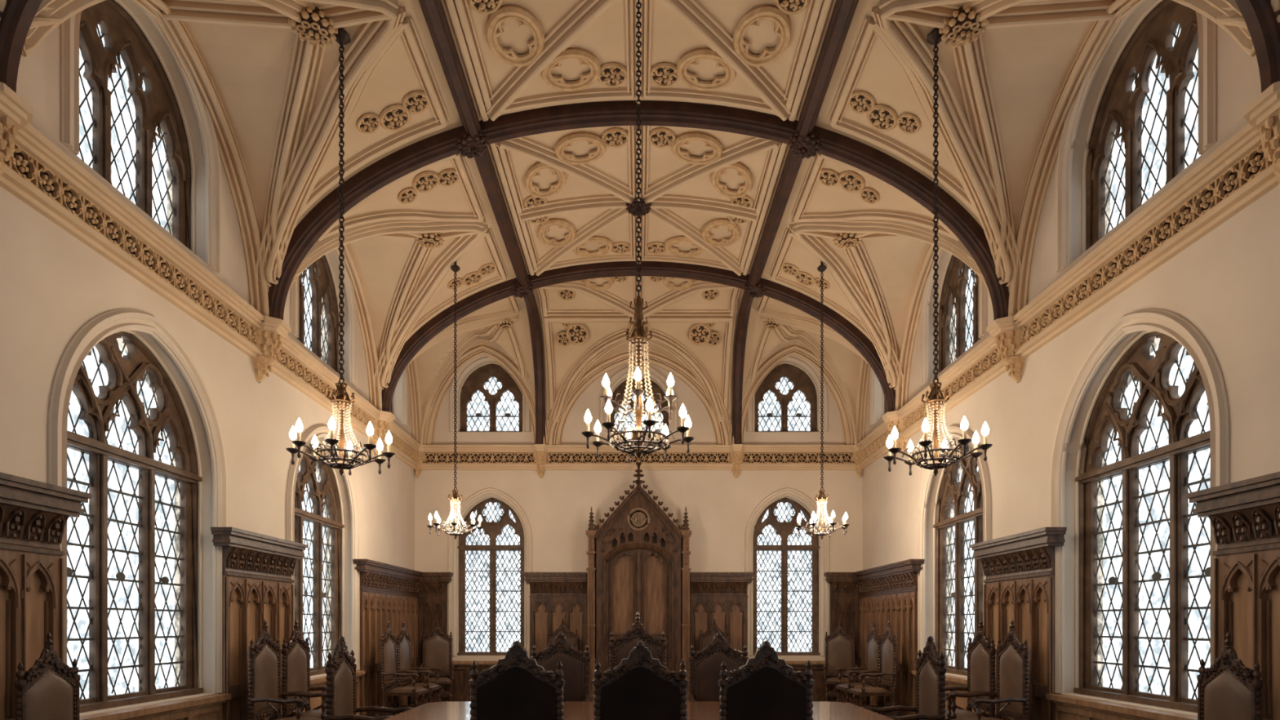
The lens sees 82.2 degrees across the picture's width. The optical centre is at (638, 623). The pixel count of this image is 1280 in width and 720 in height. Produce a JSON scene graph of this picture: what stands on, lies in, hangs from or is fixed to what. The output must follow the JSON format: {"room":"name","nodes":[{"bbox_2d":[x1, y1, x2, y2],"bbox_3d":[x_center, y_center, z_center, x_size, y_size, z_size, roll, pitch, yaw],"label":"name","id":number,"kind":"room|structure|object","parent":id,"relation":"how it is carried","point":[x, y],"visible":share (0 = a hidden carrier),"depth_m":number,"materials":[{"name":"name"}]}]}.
{"room":"assembly chamber","nodes":[
{"label":"assembly chamber","id":0,"kind":"room"},
{"bbox_2d":[0,0,414,716],"bbox_3d":[-4.200,-2.200,5.400,0.400,7.200,16.200,0,0,0],"label":"wall","id":1,"kind":"structure","parent":0,"point":[52,283],"depth_m":6.78,"materials":[{"name":"paint"}]},
{"bbox_2d":[0,81,33,175],"bbox_3d":[-3.850,-2.840,4.380,0.300,0.620,0.380,0,0,0],"label":"corbel","id":2,"kind":"object","parent":1,"relation":"attached to","point":[15,113],"visible":1,"depth_m":4.40,"materials":[{"name":"stone"}]},
{"bbox_2d":[0,471,92,719],"bbox_3d":[-3.900,0.250,4.350,0.200,2.300,1.494,0,0,0],"label":"panelling","id":3,"kind":"object","parent":1,"relation":"attached to","point":[34,515],"visible":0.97,"depth_m":4.68,"materials":[{"name":"brown wood"}]},
{"bbox_2d":[47,308,227,712],"bbox_3d":[-4.110,-0.926,6.020,0.320,3.213,2.120,0,0,0],"label":"window","id":4,"kind":"structure","parent":1,"relation":"in","point":[171,415],"depth_m":6.16,"materials":[{"name":"glass"}]},
{"bbox_2d":[60,0,221,272],"bbox_3d":[-4.110,-4.221,6.020,0.320,1.823,1.900,0,0,0],"label":"window","id":5,"kind":"structure","parent":1,"relation":"in","point":[126,40],"depth_m":6.18,"materials":[{"name":"brown stone"}]},
{"bbox_2d":[80,693,231,719],"bbox_3d":[-4.035,1.035,5.975,0.330,0.730,1.990,0,0,0],"label":"panelling","id":6,"kind":"object","parent":1,"relation":"attached to","point":[207,707],"visible":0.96,"depth_m":6.22,"materials":[{"name":"brown wood"}]},
{"bbox_2d":[0,123,420,469],"bbox_3d":[-3.930,-2.945,5.400,0.180,0.410,15.400,0,0,0],"label":"trim","id":7,"kind":"structure","parent":1,"relation":"attached to","point":[38,173],"depth_m":5.89,"materials":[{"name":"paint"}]},
{"bbox_2d":[210,527,307,719],"bbox_3d":[-3.900,0.250,7.635,0.200,2.300,1.564,0,0,0],"label":"panelling","id":8,"kind":"object","parent":1,"relation":"attached to","point":[258,569],"visible":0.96,"depth_m":7.31,"materials":[{"name":"brown wood"}]},
{"bbox_2d":[251,315,290,382],"bbox_3d":[-3.850,-2.840,7.700,0.300,0.620,0.380,0,0,0],"label":"corbel","id":9,"kind":"object","parent":1,"relation":"attached to","point":[270,334],"visible":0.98,"depth_m":7.62,"materials":[{"name":"stone"}]},
{"bbox_2d":[285,424,359,675],"bbox_3d":[-4.110,-0.926,9.370,0.320,3.213,2.120,0,0,0],"label":"window","id":10,"kind":"structure","parent":1,"relation":"in","point":[327,489],"depth_m":9.63,"materials":[{"name":"glass"}]},
{"bbox_2d":[290,248,357,386],"bbox_3d":[-4.110,-4.221,9.370,0.320,1.823,1.900,0,0,0],"label":"window","id":11,"kind":"structure","parent":1,"relation":"in","point":[322,283],"depth_m":9.80,"materials":[{"name":"brown stone"}]},
{"bbox_2d":[293,671,364,715],"bbox_3d":[-4.035,1.035,9.340,0.330,0.730,2.080,0,0,0],"label":"panelling","id":12,"kind":"object","parent":1,"relation":"attached to","point":[315,702],"visible":0.21,"depth_m":9.09,"materials":[{"name":"brown wood"}]},
{"bbox_2d":[371,410,395,455],"bbox_3d":[-3.850,-2.840,11.050,0.300,0.620,0.380,0,0,0],"label":"corbel","id":13,"kind":"object","parent":1,"relation":"attached to","point":[382,423],"visible":0.76,"depth_m":10.96,"materials":[{"name":"stone"}]},
{"bbox_2d":[352,559,422,717],"bbox_3d":[-3.900,0.250,11.687,0.200,2.300,2.847,0,0,0],"label":"panelling","id":14,"kind":"object","parent":1,"relation":"attached to","point":[389,593],"visible":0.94,"depth_m":11.11,"materials":[{"name":"brown wood"}]},
{"bbox_2d":[391,366,408,426],"bbox_3d":[-4.110,-4.056,12.080,0.320,1.393,0.980,0,0,0],"label":"window","id":15,"kind":"structure","parent":1,"relation":"in","point":[404,382],"depth_m":12.43,"materials":[{"name":"brown stone"}]},
{"bbox_2d":[414,360,862,662],"bbox_3d":[0.000,-2.200,13.300,8.000,7.200,0.400,0,0,0],"label":"wall","id":16,"kind":"structure","parent":0,"point":[557,505],"depth_m":13.10,"materials":[{"name":"paint"}]},
{"bbox_2d":[418,572,453,702],"bbox_3d":[-3.607,0.250,13.000,0.607,2.300,0.200,0,0,0],"label":"panelling","id":17,"kind":"object","parent":16,"relation":"attached to","point":[433,595],"visible":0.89,"depth_m":13.02,"materials":[{"name":"brown wood"}]},
{"bbox_2d":[447,661,497,701],"bbox_3d":[-2.675,1.035,13.135,1.490,0.730,0.330,0,0,0],"label":"panelling","id":18,"kind":"object","parent":16,"relation":"attached to","point":[461,688],"visible":0.27,"depth_m":13.04,"materials":[{"name":"brown wood"}]},
{"bbox_2d":[447,487,533,656],"bbox_3d":[-2.650,-0.916,13.210,1.520,3.033,0.320,0,0,0],"label":"window","id":19,"kind":"structure","parent":16,"relation":"in","point":[522,526],"depth_m":13.31,"materials":[{"name":"glass"}]},
{"bbox_2d":[448,352,531,431],"bbox_3d":[-2.650,-4.127,13.210,1.460,1.453,0.320,0,0,0],"label":"window","id":20,"kind":"structure","parent":16,"relation":"in","point":[474,382],"depth_m":13.31,"materials":[{"name":"brown stone"}]},
{"bbox_2d":[533,444,548,478],"bbox_3d":[-1.740,-2.871,12.995,0.304,0.558,0.210,0,0,0],"label":"corbel","id":21,"kind":"object","parent":16,"relation":"attached to","point":[540,455],"visible":0.99,"depth_m":12.98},
{"bbox_2d":[522,572,587,657],"bbox_3d":[-1.478,0.250,13.000,1.137,2.300,0.200,0,0,0],"label":"panelling","id":22,"kind":"object","parent":16,"relation":"attached to","point":[553,597],"visible":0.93,"depth_m":13.02,"materials":[{"name":"brown wood"}]},
{"bbox_2d":[599,364,677,431],"bbox_3d":[0.000,-4.016,13.210,1.400,1.233,0.320,0,0,0],"label":"window","id":23,"kind":"structure","parent":16,"relation":"in","point":[615,381],"depth_m":13.27,"materials":[{"name":"brown stone"}]},
{"bbox_2d":[421,444,856,470],"bbox_3d":[0.000,-2.945,13.030,8.000,0.410,0.180,0,0,0],"label":"trim","id":24,"kind":"structure","parent":16,"relation":"attached to","point":[437,457],"depth_m":13.03,"materials":[{"name":"paint"}]},
{"bbox_2d":[689,572,755,656],"bbox_3d":[1.478,0.250,13.000,1.137,2.300,0.200,0,0,0],"label":"panelling","id":25,"kind":"object","parent":16,"relation":"attached to","point":[722,597],"visible":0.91,"depth_m":13.02,"materials":[{"name":"brown wood"}]},
{"bbox_2d":[728,444,744,478],"bbox_3d":[1.740,-2.871,12.995,0.304,0.558,0.210,0,0,0],"label":"corbel","id":26,"kind":"object","parent":16,"relation":"attached to","point":[736,453],"visible":0.99,"depth_m":12.98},
{"bbox_2d":[744,487,829,656],"bbox_3d":[2.650,-0.916,13.210,1.520,3.033,0.320,0,0,0],"label":"window","id":27,"kind":"structure","parent":16,"relation":"in","point":[819,548],"depth_m":13.31,"materials":[{"name":"glass"}]},
{"bbox_2d":[746,353,827,431],"bbox_3d":[2.650,-4.127,13.210,1.460,1.453,0.320,0,0,0],"label":"window","id":28,"kind":"structure","parent":16,"relation":"in","point":[802,381],"depth_m":13.31,"materials":[{"name":"brown stone"}]},
{"bbox_2d":[785,661,830,701],"bbox_3d":[2.675,1.035,13.135,1.490,0.730,0.330,0,0,0],"label":"panelling","id":29,"kind":"object","parent":16,"relation":"attached to","point":[817,667],"visible":0.12,"depth_m":13.04,"materials":[{"name":"brown wood"}]},
{"bbox_2d":[823,572,858,702],"bbox_3d":[3.607,0.250,13.000,0.607,2.300,0.200,0,0,0],"label":"panelling","id":30,"kind":"object","parent":16,"relation":"attached to","point":[844,600],"visible":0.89,"depth_m":13.02,"materials":[{"name":"brown wood"}]},
{"bbox_2d":[378,703,898,716],"bbox_3d":[0.000,1.450,5.400,8.800,0.100,16.200,0,0,0],"label":"floor","id":31,"kind":"structure","parent":0,"point":[388,713],"depth_m":11.24,"materials":[{"name":"brown wood"}]},
{"bbox_2d":[13,631,79,719],"bbox_3d":[-3.429,0.726,4.520,0.480,1.348,0.503,0,0,0],"label":"carved chair","id":32,"kind":"object","parent":31,"relation":"on","point":[50,690],"visible":1,"depth_m":4.49,"materials":[{"name":"brown wood"}]},
{"bbox_2d":[25,668,73,719],"bbox_3d":[-3.616,0.582,4.520,0.028,0.623,0.382,0,0,0],"label":"cushion","id":33,"kind":"object","parent":32,"relation":"on","point":[49,692],"depth_m":4.49,"materials":[{"name":"leather"}]},
{"bbox_2d":[247,619,326,719],"bbox_3d":[-3.391,0.681,7.150,0.585,1.438,0.614,0,0,0],"label":"carved chair","id":34,"kind":"object","parent":31,"relation":"on","point":[264,660],"visible":0.99,"depth_m":7.08,"materials":[{"name":"brown wood"}]},
{"bbox_2d":[254,644,277,712],"bbox_3d":[-3.619,0.528,7.150,0.034,0.664,0.466,0,0,0],"label":"cushion","id":35,"kind":"object","parent":34,"relation":"on","point":[265,655],"depth_m":7.10,"materials":[{"name":"leather"}]},
{"bbox_2d":[280,619,357,719],"bbox_3d":[-3.391,0.681,7.800,0.585,1.438,0.614,0,0,0],"label":"carved chair","id":36,"kind":"object","parent":31,"relation":"on","point":[295,677],"visible":0.8,"depth_m":7.71,"materials":[{"name":"brown wood"}]},
{"bbox_2d":[288,642,306,705],"bbox_3d":[-3.619,0.528,7.800,0.034,0.664,0.466,0,0,0],"label":"cushion","id":37,"kind":"object","parent":36,"relation":"on","point":[297,651],"depth_m":7.74,"materials":[{"name":"leather"}]},
{"bbox_2d":[293,709,325,718],"bbox_3d":[-3.380,0.954,7.800,0.500,0.053,0.524,0,0,0],"label":"seat cushion","id":38,"kind":"object","parent":36,"relation":"on","point":[316,713],"depth_m":7.62,"materials":[{"name":"leather"}]},
{"bbox_2d":[324,635,413,719],"bbox_3d":[-2.061,0.748,5.719,0.585,1.305,0.614,0,0,-3],"label":"carved chair","id":39,"kind":"object","parent":31,"relation":"on","point":[340,669],"visible":1,"depth_m":5.62,"materials":[{"name":"brown wood"}]},
{"bbox_2d":[333,658,353,715],"bbox_3d":[-2.289,0.554,5.706,0.034,0.582,0.466,0,0,-3],"label":"cushion","id":40,"kind":"object","parent":39,"relation":"on","point":[343,668],"depth_m":5.65,"materials":[{"name":"leather"}]},
{"bbox_2d":[380,621,431,716],"bbox_3d":[-3.391,0.681,10.680,0.585,1.438,0.614,0,0,0],"label":"carved chair","id":41,"kind":"object","parent":31,"relation":"on","point":[389,673],"visible":0.96,"depth_m":10.55,"materials":[{"name":"brown wood"}]},
{"bbox_2d":[384,638,395,682],"bbox_3d":[-3.619,0.528,10.680,0.034,0.664,0.466,0,0,0],"label":"cushion","id":42,"kind":"object","parent":41,"relation":"on","point":[389,643],"depth_m":10.62,"materials":[{"name":"leather"}]},
{"bbox_2d":[385,686,427,692],"bbox_3d":[-3.380,0.954,10.680,0.500,0.053,0.524,0,0,0],"label":"seat cushion","id":43,"kind":"object","parent":41,"relation":"on","point":[393,689],"depth_m":10.49,"materials":[{"name":"leather"}]},
{"bbox_2d":[396,621,443,714],"bbox_3d":[-3.391,0.681,11.360,0.585,1.438,0.614,0,0,0],"label":"carved chair","id":44,"kind":"object","parent":31,"relation":"on","point":[403,641],"visible":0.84,"depth_m":11.28,"materials":[{"name":"brown wood"}]},
{"bbox_2d":[400,637,408,678],"bbox_3d":[-3.619,0.528,11.360,0.034,0.664,0.466,0,0,0],"label":"cushion","id":45,"kind":"object","parent":44,"relation":"on","point":[404,642],"depth_m":11.28,"materials":[{"name":"leather"}]},
{"bbox_2d":[419,620,453,701],"bbox_3d":[-3.453,0.677,12.560,0.553,1.445,0.527,0,0,-14],"label":"carved chair","id":46,"kind":"object","parent":31,"relation":"on","point":[437,646],"visible":0.88,"depth_m":12.73,"materials":[{"name":"brown wood"}]},
{"bbox_2d":[424,635,449,672],"bbox_3d":[-3.503,0.523,12.758,0.419,0.667,0.031,0,0,-14],"label":"cushion","id":47,"kind":"object","parent":46,"relation":"on","point":[437,647],"depth_m":12.75,"materials":[{"name":"leather"}]},
{"bbox_2d":[468,640,564,719],"bbox_3d":[-0.730,0.751,4.642,0.578,1.298,0.572,0,0,0],"label":"carved chair","id":48,"kind":"object","parent":31,"relation":"on","point":[516,687],"visible":1,"depth_m":4.37,"materials":[{"name":"brown wood"}]},
{"bbox_2d":[530,631,591,701],"bbox_3d":[-0.750,0.741,6.791,0.614,1.318,0.585,0,0,0],"label":"carved chair","id":49,"kind":"object","parent":31,"relation":"on","point":[575,668],"visible":0.62,"depth_m":7.01,"materials":[{"name":"brown wood"}]},
{"bbox_2d":[537,650,584,701],"bbox_3d":[-0.750,0.546,7.019,0.466,0.588,0.034,0,0,0],"label":"cushion","id":50,"kind":"object","parent":49,"relation":"on","point":[572,662],"depth_m":7.01,"materials":[{"name":"brown leather"}]},
{"bbox_2d":[546,617,578,649],"bbox_3d":[-1.330,0.655,12.611,0.583,1.490,0.556,0,0,0],"label":"carved chair","id":51,"kind":"object","parent":31,"relation":"on","point":[571,638],"visible":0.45,"depth_m":12.83,"materials":[{"name":"brown wood"}]},
{"bbox_2d":[550,632,575,648],"bbox_3d":[-1.330,0.496,12.827,0.443,0.688,0.032,0,0,0],"label":"cushion","id":52,"kind":"object","parent":51,"relation":"on","point":[571,637],"depth_m":12.83,"materials":[{"name":"brown leather"}]},
{"bbox_2d":[608,611,666,671],"bbox_3d":[-0.010,0.640,7.161,0.626,1.520,0.597,0,0,0],"label":"carved chair","id":53,"kind":"object","parent":31,"relation":"on","point":[620,648],"visible":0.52,"depth_m":7.40,"materials":[{"name":"brown wood"}]},
{"bbox_2d":[613,636,661,666],"bbox_3d":[-0.010,0.478,7.394,0.475,0.702,0.035,0,0,0],"label":"cushion","id":54,"kind":"object","parent":53,"relation":"on","point":[623,646],"depth_m":7.39,"materials":[{"name":"brown leather"}]},
{"bbox_2d":[586,466,691,701],"bbox_3d":[0.000,-0.700,12.935,1.840,4.200,0.330,0,0,0],"label":"carved wooden throne","id":55,"kind":"object","parent":31,"relation":"on","point":[638,553],"visible":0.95,"depth_m":12.82,"materials":[{"name":"brown wood"}]},
{"bbox_2d":[382,701,894,719],"bbox_3d":[0.000,1.020,5.360,3.400,0.760,1.280,0,0,0],"label":"conference table","id":56,"kind":"object","parent":31,"relation":"on","point":[444,710],"visible":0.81,"depth_m":5.33,"materials":[{"name":"brown wood"}]},
{"bbox_2d":[591,640,688,719],"bbox_3d":[0.010,0.751,4.642,0.578,1.298,0.572,0,0,0],"label":"carved chair","id":57,"kind":"object","parent":31,"relation":"on","point":[639,687],"visible":1,"depth_m":4.37,"materials":[{"name":"black leather"}]},
{"bbox_2d":[698,617,730,652],"bbox_3d":[1.330,0.655,12.611,0.583,1.490,0.556,0,0,0],"label":"carved chair","id":58,"kind":"object","parent":31,"relation":"on","point":[706,637],"visible":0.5,"depth_m":12.83,"materials":[{"name":"brown wood"}]},
{"bbox_2d":[702,632,727,648],"bbox_3d":[1.330,0.496,12.827,0.443,0.688,0.032,0,0,0],"label":"cushion","id":59,"kind":"object","parent":58,"relation":"on","point":[707,637],"depth_m":12.82,"materials":[{"name":"brown leather"}]},
{"bbox_2d":[688,631,748,701],"bbox_3d":[0.770,0.741,6.791,0.614,1.318,0.585,0,0,0],"label":"carved chair","id":60,"kind":"object","parent":31,"relation":"on","point":[705,668],"visible":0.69,"depth_m":7.01,"materials":[{"name":"brown wood"}]},
{"bbox_2d":[694,650,742,701],"bbox_3d":[0.770,0.546,7.019,0.466,0.588,0.034,0,0,0],"label":"cushion","id":61,"kind":"object","parent":60,"relation":"on","point":[708,668],"depth_m":7.01,"materials":[{"name":"brown leather"}]},
{"bbox_2d":[718,640,814,719],"bbox_3d":[0.765,0.751,4.642,0.578,1.298,0.572,0,0,0],"label":"carved chair","id":62,"kind":"object","parent":31,"relation":"on","point":[766,687],"visible":1,"depth_m":4.37,"materials":[{"name":"black leather"}]},
{"bbox_2d":[823,621,857,701],"bbox_3d":[3.453,0.677,12.560,0.553,1.445,0.527,0,0,14],"label":"carved chair","id":63,"kind":"object","parent":31,"relation":"on","point":[840,647],"visible":0.88,"depth_m":12.73,"materials":[{"name":"brown wood"}]},
{"bbox_2d":[827,635,852,672],"bbox_3d":[3.503,0.523,12.758,0.419,0.667,0.031,0,0,14],"label":"cushion","id":64,"kind":"object","parent":63,"relation":"on","point":[839,646],"depth_m":12.75,"materials":[{"name":"leather"}]},
{"bbox_2d":[834,621,880,714],"bbox_3d":[3.391,0.681,11.360,0.585,1.438,0.614,0,0,0],"label":"carved chair","id":65,"kind":"object","parent":31,"relation":"on","point":[873,639],"visible":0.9,"depth_m":11.28,"materials":[{"name":"brown wood"}]},
{"bbox_2d":[868,637,876,678],"bbox_3d":[3.619,0.528,11.360,0.034,0.664,0.466,0,0,0],"label":"cushion","id":66,"kind":"object","parent":65,"relation":"on","point":[872,641],"depth_m":11.31,"materials":[{"name":"leather"}]},
{"bbox_2d":[845,620,897,715],"bbox_3d":[3.391,0.681,10.680,0.585,1.438,0.614,0,0,0],"label":"carved chair","id":67,"kind":"object","parent":31,"relation":"on","point":[887,673],"visible":0.96,"depth_m":10.54,"materials":[{"name":"brown wood"}]},
{"bbox_2d":[882,638,893,682],"bbox_3d":[3.619,0.528,10.680,0.034,0.664,0.466,0,0,0],"label":"cushion","id":68,"kind":"object","parent":67,"relation":"on","point":[887,643],"depth_m":10.61,"materials":[{"name":"leather"}]},
{"bbox_2d":[862,635,946,719],"bbox_3d":[2.031,0.748,5.749,0.586,1.305,0.614,0,0,3],"label":"carved chair","id":69,"kind":"object","parent":31,"relation":"on","point":[931,669],"visible":0.99,"depth_m":5.64,"materials":[{"name":"brown wood"}]},
{"bbox_2d":[919,659,937,719],"bbox_3d":[2.259,0.554,5.736,0.034,0.582,0.466,0,0,3],"label":"cushion","id":70,"kind":"object","parent":69,"relation":"on","point":[928,668],"depth_m":5.66,"materials":[{"name":"leather"}]},
{"bbox_2d":[945,619,995,719],"bbox_3d":[3.391,0.681,7.800,0.585,1.438,0.614,0,0,0],"label":"carved chair","id":71,"kind":"object","parent":31,"relation":"on","point":[981,652],"visible":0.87,"depth_m":7.69,"materials":[{"name":"brown wood"}]},
{"bbox_2d":[945,709,984,718],"bbox_3d":[3.380,0.954,7.800,0.500,0.053,0.524,0,0,0],"label":"seat cushion","id":72,"kind":"object","parent":71,"relation":"on","point":[960,713],"depth_m":7.62,"materials":[{"name":"leather"}]},
{"bbox_2d":[970,643,989,705],"bbox_3d":[3.619,0.528,7.800,0.034,0.664,0.466,0,0,0],"label":"cushion","id":73,"kind":"object","parent":71,"relation":"on","point":[980,652],"depth_m":7.74,"materials":[{"name":"leather"}]},
{"bbox_2d":[945,619,1030,719],"bbox_3d":[3.391,0.681,7.150,0.585,1.438,0.614,0,0,0],"label":"carved chair","id":74,"kind":"object","parent":31,"relation":"on","point":[1011,695],"visible":1,"depth_m":7.09,"materials":[{"name":"brown wood"}]},
{"bbox_2d":[1000,644,1022,713],"bbox_3d":[3.619,0.528,7.150,0.034,0.664,0.466,0,0,0],"label":"cushion","id":75,"kind":"object","parent":74,"relation":"on","point":[1011,655],"depth_m":7.09,"materials":[{"name":"leather"}]},
{"bbox_2d":[1196,631,1262,719],"bbox_3d":[3.429,0.726,4.520,0.480,1.348,0.503,0,0,0],"label":"carved chair","id":76,"kind":"object","parent":31,"relation":"on","point":[1228,690],"visible":1,"depth_m":4.49,"materials":[{"name":"brown wood"}]},
{"bbox_2d":[1204,668,1251,719],"bbox_3d":[3.616,0.582,4.520,0.028,0.623,0.382,0,0,0],"label":"cushion","id":77,"kind":"object","parent":76,"relation":"on","point":[1227,691],"depth_m":4.49,"materials":[{"name":"leather"}]},
{"bbox_2d":[0,0,1279,445],"bbox_3d":[0.000,-4.308,5.432,8.089,2.345,15.463,0,0,0],"label":"ceiling","id":78,"kind":"structure","parent":0,"point":[1011,73],"depth_m":7.44,"materials":[{"name":"paint"}]},
{"bbox_2d":[285,27,395,475],"bbox_3d":[-2.500,-3.204,6.170,0.812,3.928,0.808,0,0,-34],"label":"chandelier","id":79,"kind":"object","parent":78,"relation":"hanging from","point":[344,460],"visible":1,"depth_m":6.15,"materials":[{"name":"metal"}]},
{"bbox_2d":[426,261,483,539],"bbox_3d":[-2.450,-3.031,9.800,0.690,3.823,0.687,0,0,-34],"label":"chandelier","id":80,"kind":"object","parent":78,"relation":"hanging from","point":[455,531],"visible":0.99,"depth_m":9.79,"materials":[{"name":"metal"}]},
{"bbox_2d":[418,0,545,444],"bbox_3d":[-1.734,-4.211,5.415,0.208,2.130,15.430,0,0,0],"label":"timber beam","id":81,"kind":"structure","parent":78,"relation":"attached to","point":[433,11],"depth_m":8.29,"materials":[{"name":"brown wood"}]},
{"bbox_2d":[455,131,488,158],"bbox_3d":[-1.748,-5.027,7.702,0.342,0.218,0.347,0,0,0],"label":"boss","id":82,"kind":"object","parent":81,"relation":"attached to","point":[470,147],"visible":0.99,"depth_m":7.64,"materials":[{"name":"brown wood"}]},
{"bbox_2d":[511,281,533,297],"bbox_3d":[-1.748,-5.027,11.052,0.342,0.218,0.347,0,0,0],"label":"boss","id":83,"kind":"object","parent":81,"relation":"attached to","point":[519,291],"visible":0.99,"depth_m":10.98,"materials":[{"name":"brown wood"}]},
{"bbox_2d":[581,0,694,467],"bbox_3d":[0.000,-3.395,6.040,0.886,4.230,0.882,0,0,-34],"label":"chandelier","id":84,"kind":"object","parent":78,"relation":"hanging from","point":[638,435],"visible":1,"depth_m":6.01,"materials":[{"name":"metal"}]},
{"bbox_2d":[381,261,895,412],"bbox_3d":[0.000,-4.316,11.050,7.980,2.348,0.170,0,0,0],"label":"arch","id":85,"kind":"object","parent":78,"relation":"attached to","point":[501,291],"visible":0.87,"depth_m":10.98,"materials":[{"name":"brown wood"}]},
{"bbox_2d":[267,100,1009,320],"bbox_3d":[0.000,-4.316,7.700,7.980,2.348,0.170,0,0,0],"label":"arch","id":86,"kind":"object","parent":78,"relation":"attached to","point":[415,156],"visible":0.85,"depth_m":7.63,"materials":[{"name":"brown wood"}]},
{"bbox_2d":[0,0,1279,93],"bbox_3d":[0.000,-4.316,4.380,7.980,2.348,0.170,0,0,0],"label":"arch","id":87,"kind":"object","parent":78,"relation":"attached to","point":[1260,17],"visible":0.85,"depth_m":4.34,"materials":[{"name":"brown wood"}]},
{"bbox_2d":[731,0,858,444],"bbox_3d":[1.734,-4.211,5.415,0.208,2.130,15.430,0,0,0],"label":"timber beam","id":88,"kind":"structure","parent":78,"relation":"attached to","point":[843,11],"depth_m":8.30,"materials":[{"name":"brown wood"}]},
{"bbox_2d":[743,281,766,297],"bbox_3d":[1.748,-5.027,11.048,0.342,0.218,0.347,0,0,0],"label":"boss","id":89,"kind":"object","parent":88,"relation":"attached to","point":[757,291],"visible":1,"depth_m":10.98,"materials":[{"name":"brown wood"}]},
{"bbox_2d":[789,131,822,158],"bbox_3d":[1.748,-5.027,7.698,0.342,0.218,0.347,0,0,0],"label":"boss","id":90,"kind":"object","parent":88,"relation":"attached to","point":[806,147],"visible":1,"depth_m":7.64,"materials":[{"name":"brown wood"}]},
{"bbox_2d":[795,260,849,539],"bbox_3d":[2.450,-3.031,9.800,0.690,3.823,0.687,0,0,-34],"label":"chandelier","id":91,"kind":"object","parent":78,"relation":"hanging from","point":[822,267],"visible":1,"depth_m":9.78,"materials":[{"name":"metal"}]},
{"bbox_2d":[883,27,992,475],"bbox_3d":[2.500,-3.204,6.170,0.812,3.928,0.808,0,0,-34],"label":"chandelier","id":92,"kind":"object","parent":78,"relation":"hanging from","point":[939,460],"visible":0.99,"depth_m":6.15,"materials":[{"name":"metal"}]},
{"bbox_2d":[862,0,1279,716],"bbox_3d":[4.200,-2.200,5.400,0.400,7.200,16.200,0,0,0],"label":"wall","id":93,"kind":"structure","parent":0,"point":[1226,283],"depth_m":6.68,"materials":[{"name":"paint"}]},
{"bbox_2d":[869,366,886,426],"bbox_3d":[4.110,-4.056,12.080,0.320,1.393,0.980,0,0,0],"label":"window","id":94,"kind":"structure","parent":93,"relation":"in","point":[873,377],"depth_m":12.43,"materials":[{"name":"paint"}]},
{"bbox_2d":[854,559,924,716],"bbox_3d":[3.900,0.250,11.687,0.200,2.300,2.847,0,0,0],"label":"panelling","id":95,"kind":"object","parent":93,"relation":"attached to","point":[889,592],"visible":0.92,"depth_m":11.11,"materials":[{"name":"brown wood"}]},
{"bbox_2d":[881,410,906,455],"bbox_3d":[3.850,-2.840,11.050,0.300,0.620,0.380,0,0,0],"label":"corbel","id":96,"kind":"object","parent":93,"relation":"attached to","point":[892,419],"visible":0.65,"depth_m":10.95,"materials":[{"name":"stone"}]},
{"bbox_2d":[911,671,983,712],"bbox_3d":[4.035,1.035,9.340,0.330,0.730,2.080,0,0,0],"label":"panelling","id":97,"kind":"object","parent":93,"relation":"attached to","point":[950,681],"visible":0.16,"depth_m":9.06,"materials":[{"name":"brown wood"}]},
{"bbox_2d":[920,248,986,386],"bbox_3d":[4.110,-4.221,9.370,0.320,1.823,1.900,0,0,0],"label":"window","id":98,"kind":"structure","parent":93,"relation":"in","point":[954,282],"depth_m":9.86,"materials":[{"name":"brown stone"}]},
{"bbox_2d":[916,424,991,675],"bbox_3d":[4.110,-0.926,9.370,0.320,3.213,2.120,0,0,0],"label":"window","id":99,"kind":"structure","parent":93,"relation":"in","point":[948,490],"depth_m":9.63,"materials":[{"name":"glass"}]},
{"bbox_2d":[986,315,1026,382],"bbox_3d":[3.850,-2.840,7.700,0.300,0.620,0.380,0,0,0],"label":"corbel","id":100,"kind":"object","parent":93,"relation":"attached to","point":[1006,333],"visible":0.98,"depth_m":7.62,"materials":[{"name":"stone"}]},
{"bbox_2d":[969,527,1066,719],"bbox_3d":[3.900,0.250,7.635,0.200,2.300,1.564,0,0,0],"label":"panelling","id":101,"kind":"object","parent":93,"relation":"attached to","point":[1019,569],"visible":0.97,"depth_m":7.33,"materials":[{"name":"brown wood"}]},
{"bbox_2d":[857,123,1279,469],"bbox_3d":[3.930,-2.945,5.400,0.180,0.410,15.400,0,0,0],"label":"trim","id":102,"kind":"structure","parent":93,"relation":"attached to","point":[1238,173],"depth_m":5.90,"materials":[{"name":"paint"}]},
{"bbox_2d":[1045,693,1197,719],"bbox_3d":[4.035,1.035,5.975,0.330,0.730,1.990,0,0,0],"label":"panelling","id":103,"kind":"object","parent":93,"relation":"attached to","point":[1066,707],"visible":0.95,"depth_m":6.23,"materials":[{"name":"brown wood"}]},
{"bbox_2d":[1055,0,1217,272],"bbox_3d":[4.110,-4.221,6.020,0.320,1.823,1.900,0,0,0],"label":"window","id":104,"kind":"structure","parent":93,"relation":"in","point":[1117,106],"depth_m":6.22,"materials":[{"name":"brown stone"}]},
{"bbox_2d":[1048,308,1230,712],"bbox_3d":[4.110,-0.926,6.020,0.320,3.213,2.120,0,0,0],"label":"window","id":105,"kind":"structure","parent":93,"relation":"in","point":[1106,414],"depth_m":6.14,"materials":[{"name":"glass"}]},
{"bbox_2d":[1185,471,1279,719],"bbox_3d":[3.900,0.250,4.350,0.200,2.300,1.494,0,0,0],"label":"panelling","id":106,"kind":"object","parent":93,"relation":"attached to","point":[1244,515],"visible":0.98,"depth_m":4.68,"materials":[{"name":"brown wood"}]},
{"bbox_2d":[1244,80,1279,183],"bbox_3d":[3.850,-2.840,4.380,0.300,0.620,0.380,0,0,0],"label":"corbel","id":107,"kind":"object","parent":93,"relation":"attached to","point":[1263,113],"visible":1,"depth_m":4.40,"materials":[{"name":"stone"}]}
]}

